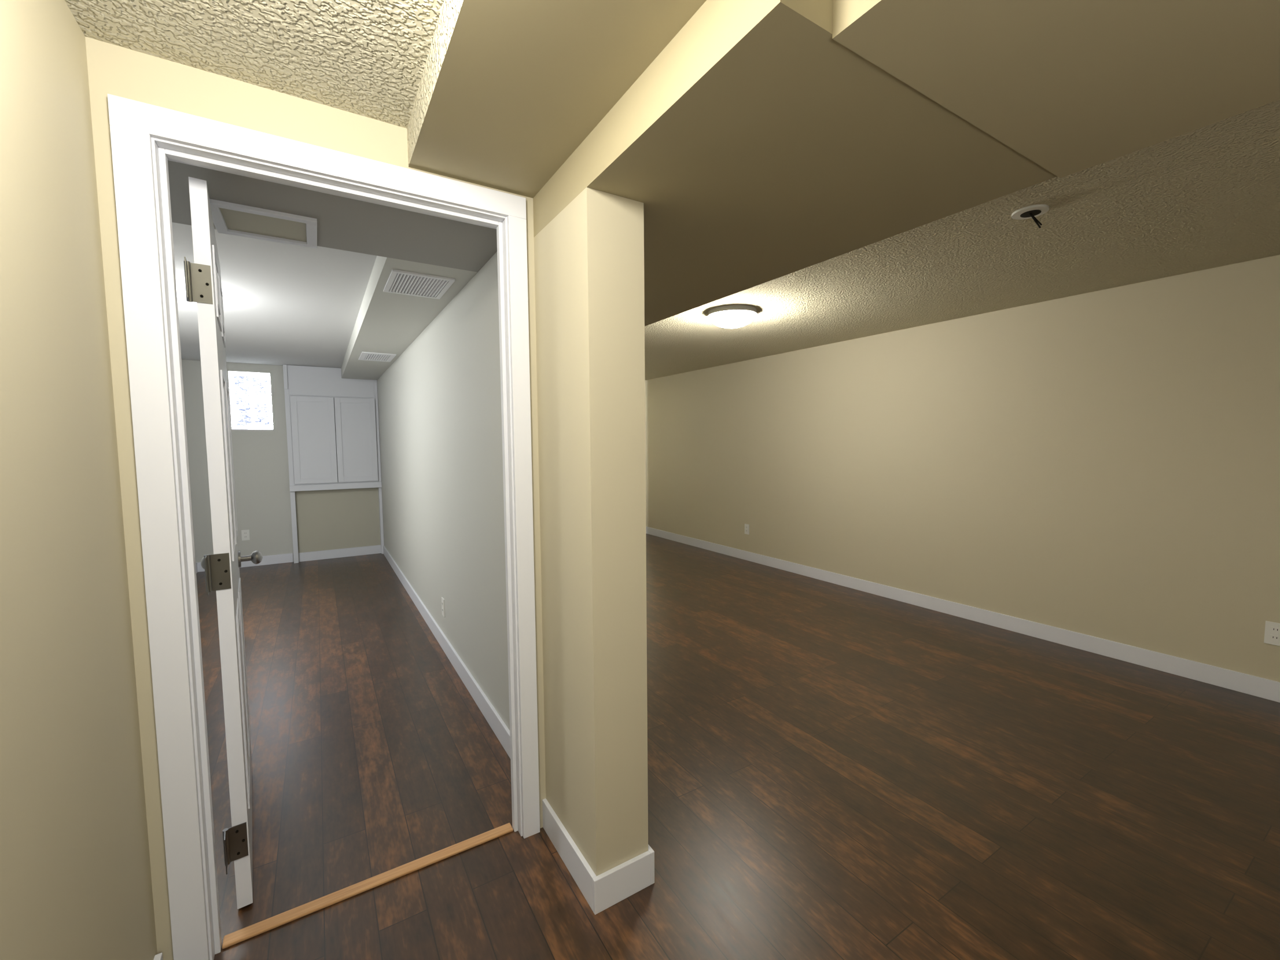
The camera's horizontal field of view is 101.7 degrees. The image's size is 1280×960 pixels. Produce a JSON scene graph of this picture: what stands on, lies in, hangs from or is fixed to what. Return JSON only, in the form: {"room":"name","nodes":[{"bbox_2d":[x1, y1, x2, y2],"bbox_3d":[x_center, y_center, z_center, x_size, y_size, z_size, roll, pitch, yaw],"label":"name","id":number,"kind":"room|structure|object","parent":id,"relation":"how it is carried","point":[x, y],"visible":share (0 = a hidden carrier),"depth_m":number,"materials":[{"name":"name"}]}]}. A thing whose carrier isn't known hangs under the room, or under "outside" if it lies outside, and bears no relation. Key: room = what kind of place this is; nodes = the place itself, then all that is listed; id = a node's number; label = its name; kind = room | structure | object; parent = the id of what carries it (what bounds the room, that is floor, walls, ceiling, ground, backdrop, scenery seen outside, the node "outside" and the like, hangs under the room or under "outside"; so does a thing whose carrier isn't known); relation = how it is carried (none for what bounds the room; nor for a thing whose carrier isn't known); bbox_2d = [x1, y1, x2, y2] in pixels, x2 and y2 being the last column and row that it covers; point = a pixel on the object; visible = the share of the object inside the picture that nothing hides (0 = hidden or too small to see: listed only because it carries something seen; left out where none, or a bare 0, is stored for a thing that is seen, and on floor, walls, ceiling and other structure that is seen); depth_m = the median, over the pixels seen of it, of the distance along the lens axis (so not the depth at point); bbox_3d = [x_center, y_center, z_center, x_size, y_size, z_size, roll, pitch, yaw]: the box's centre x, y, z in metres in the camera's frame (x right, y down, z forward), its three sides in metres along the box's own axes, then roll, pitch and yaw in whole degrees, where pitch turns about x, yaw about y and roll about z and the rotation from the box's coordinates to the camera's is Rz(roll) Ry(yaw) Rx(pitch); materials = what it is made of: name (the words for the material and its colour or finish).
{"room":"finished basement","nodes":[
{"label":"finished basement","id":0,"kind":"room"},
{"bbox_2d":[0,0,157,959],"bbox_3d":[-0.133,0.243,-0.622,0.120,2.285,4.258,-3,5,-32],"label":"wall","id":1,"kind":"structure","parent":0,"point":[76,878],"depth_m":0.93,"materials":[{"name":"beige paint"}]},
{"bbox_2d":[153,952,162,959],"bbox_3d":[-0.062,1.330,-0.518,0.014,0.102,4.238,-3,5,-32],"label":"baseboard","id":2,"kind":"structure","parent":1,"relation":"attached to","point":[159,956],"depth_m":1.27,"materials":[{"name":"white wood"}]},
{"bbox_2d":[181,365,195,559],"bbox_3d":[-3.408,-0.006,3.210,0.120,2.290,5.537,-3,5,-32],"label":"wall","id":3,"kind":"structure","parent":0,"point":[181,365],"depth_m":5.48,"materials":[{"name":"grey paint"}]},
{"bbox_2d":[64,0,443,128],"bbox_3d":[0.185,-0.893,-0.500,0.648,0.060,4.258,-3,5,-32],"label":"ceiling","id":4,"kind":"structure","parent":0,"point":[367,58],"depth_m":1.15,"materials":[{"name":"beige paint"}]},
{"bbox_2d":[181,359,376,562],"bbox_3d":[-4.037,-0.178,6.049,1.808,2.240,0.200,-3,5,-32],"label":"wall","id":5,"kind":"structure","parent":0,"point":[260,458],"depth_m":5.77,"materials":[{"name":"grey paint"}]},
{"bbox_2d":[241,529,249,540],"bbox_3d":[-4.370,0.611,5.771,0.070,0.115,0.008,-3,5,-32],"label":"outlet","id":6,"kind":"object","parent":5,"relation":"attached to","point":[245,533],"visible":1,"depth_m":5.77,"materials":[{"name":"white plastic"}]},
{"bbox_2d":[229,372,273,430],"bbox_3d":[-4.324,-0.872,5.801,0.370,0.637,0.161,-3,5,-32],"label":"window","id":7,"kind":"structure","parent":5,"relation":"in","point":[250,393],"depth_m":5.82,"materials":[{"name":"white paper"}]},
{"bbox_2d":[85,36,545,959],"bbox_3d":[-1.168,0.115,1.289,1.899,2.285,0.088,-3,5,-32],"label":"wall","id":8,"kind":"structure","parent":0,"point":[114,70],"depth_m":1.25,"materials":[{"name":"beige paint"}]},
{"bbox_2d":[167,160,497,380],"bbox_3d":[-2.536,-1.075,3.546,1.808,0.120,5.307,-3,5,-32],"label":"ceiling bulkhead","id":9,"kind":"object","parent":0,"point":[400,239],"visible":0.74,"depth_m":2.01,"materials":[{"name":"grey paint"}]},
{"bbox_2d":[209,198,317,248],"bbox_3d":[-1.318,-0.896,1.837,0.304,0.012,0.286,-3,5,-32],"label":"access panel","id":10,"kind":"object","parent":9,"relation":"attached to","point":[228,218],"visible":0.91,"depth_m":1.83,"materials":[{"name":"white"}]},
{"bbox_2d":[358,351,396,362],"bbox_3d":[-2.330,-1.088,4.612,0.260,0.008,0.440,-3,5,-32],"label":"vent register","id":11,"kind":"object","parent":9,"relation":"attached to","point":[364,356],"visible":1,"depth_m":4.58,"materials":[{"name":"white metal"}]},
{"bbox_2d":[383,269,455,299],"bbox_3d":[-1.085,-0.951,2.547,0.270,0.008,0.370,-3,5,-32],"label":"air vent grille","id":12,"kind":"object","parent":9,"relation":"attached to","point":[398,282],"visible":1,"depth_m":2.52,"materials":[{"name":"white metal"}]},
{"bbox_2d":[376,187,648,876],"bbox_3d":[-1.612,-0.049,3.969,0.176,2.240,5.898,-3,5,-32],"label":"wall","id":13,"kind":"structure","parent":0,"point":[589,258],"depth_m":1.58,"materials":[{"name":"beige paint"}]},
{"bbox_2d":[107,93,539,959],"bbox_3d":[-0.790,0.179,1.530,0.965,2.118,0.126,-3,5,-32],"label":"door frame","id":14,"kind":"structure","parent":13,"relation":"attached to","point":[144,136],"depth_m":1.29,"materials":[{"name":"white wood"}]},
{"bbox_2d":[183,176,262,909],"bbox_3d":[-1.381,0.203,1.743,0.191,2.030,0.864,-3,5,-37],"label":"door","id":15,"kind":"structure","parent":14,"relation":"in","point":[203,284],"depth_m":1.46,"materials":[{"name":"white wood"}]},
{"bbox_2d":[441,597,444,617],"bbox_3d":[-1.281,0.827,3.386,0.008,0.115,0.070,-3,5,-32],"label":"outlet","id":16,"kind":"object","parent":13,"relation":"attached to","point":[442,600],"visible":1,"depth_m":3.37,"materials":[{"name":"white plastic"}]},
{"bbox_2d":[195,526,1279,914],"bbox_3d":[0.065,1.092,2.806,5.262,0.102,9.767,-3,5,-32],"label":"baseboard","id":17,"kind":"structure","parent":13,"relation":"attached to","point":[601,892],"depth_m":3.04,"materials":[{"name":"white wood"}]},
{"bbox_2d":[406,0,706,197],"bbox_3d":[0.618,-0.863,-0.228,0.371,0.165,4.258,-3,5,-32],"label":"ceiling bulkhead","id":18,"kind":"object","parent":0,"point":[508,91],"visible":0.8,"depth_m":1.13,"materials":[{"name":"beige paint"}]},
{"bbox_2d":[171,99,1279,380],"bbox_3d":[0.048,-1.125,2.648,5.262,0.068,9.767,-3,5,-32],"label":"ceiling","id":19,"kind":"structure","parent":0,"point":[1207,197],"depth_m":2.69,"materials":[{"name":"beige paint"}]},
{"bbox_2d":[1011,204,1049,228],"bbox_3d":[1.553,-1.028,2.076,0.120,0.085,0.120,-3,5,-32],"label":"junction box","id":20,"kind":"object","parent":19,"relation":"attached to","point":[1033,211],"visible":1,"depth_m":2.06,"materials":[{"name":"white plastic"}]},
{"bbox_2d":[707,304,757,329],"bbox_3d":[0.643,-1.111,3.627,0.344,0.124,0.344,-3,5,-32],"label":"dome","id":21,"kind":"object","parent":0,"point":[732,316],"depth_m":3.52,"materials":[{"name":"white glass"}]},
{"bbox_2d":[196,533,1279,959],"bbox_3d":[0.040,1.180,2.855,5.862,0.080,10.467,-3,5,-32],"label":"floor","id":22,"kind":"structure","parent":0,"point":[835,772],"depth_m":1.99,"materials":[{"name":"laminate"}]},
{"bbox_2d":[282,364,384,563],"bbox_3d":[-3.578,-0.187,6.135,0.932,2.237,0.133,-3,5,-32],"label":"tall cabinet","id":23,"kind":"object","parent":22,"relation":"on","point":[332,422],"visible":0.94,"depth_m":6.10,"materials":[{"name":"white wood"}]},
{"bbox_2d":[222,822,513,949],"bbox_3d":[-0.787,1.230,1.613,0.795,0.009,0.039,-3,5,-32],"label":"threshold strip","id":24,"kind":"object","parent":22,"relation":"on","point":[236,937],"visible":1,"depth_m":1.57,"materials":[{"name":"brown wood"}]},
{"bbox_2d":[532,0,1279,326],"bbox_3d":[-0.250,-0.990,2.472,1.001,0.308,9.767,-3,5,-32],"label":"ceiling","id":25,"kind":"structure","parent":0,"point":[757,147],"depth_m":1.07,"materials":[{"name":"beige paint"}]},
{"bbox_2d":[644,254,1279,682],"bbox_3d":[2.308,-0.125,4.190,0.128,2.298,9.887,-3,5,-32],"label":"wall","id":26,"kind":"structure","parent":0,"point":[1105,463],"depth_m":3.50,"materials":[{"name":"beige paint"}]}
]}

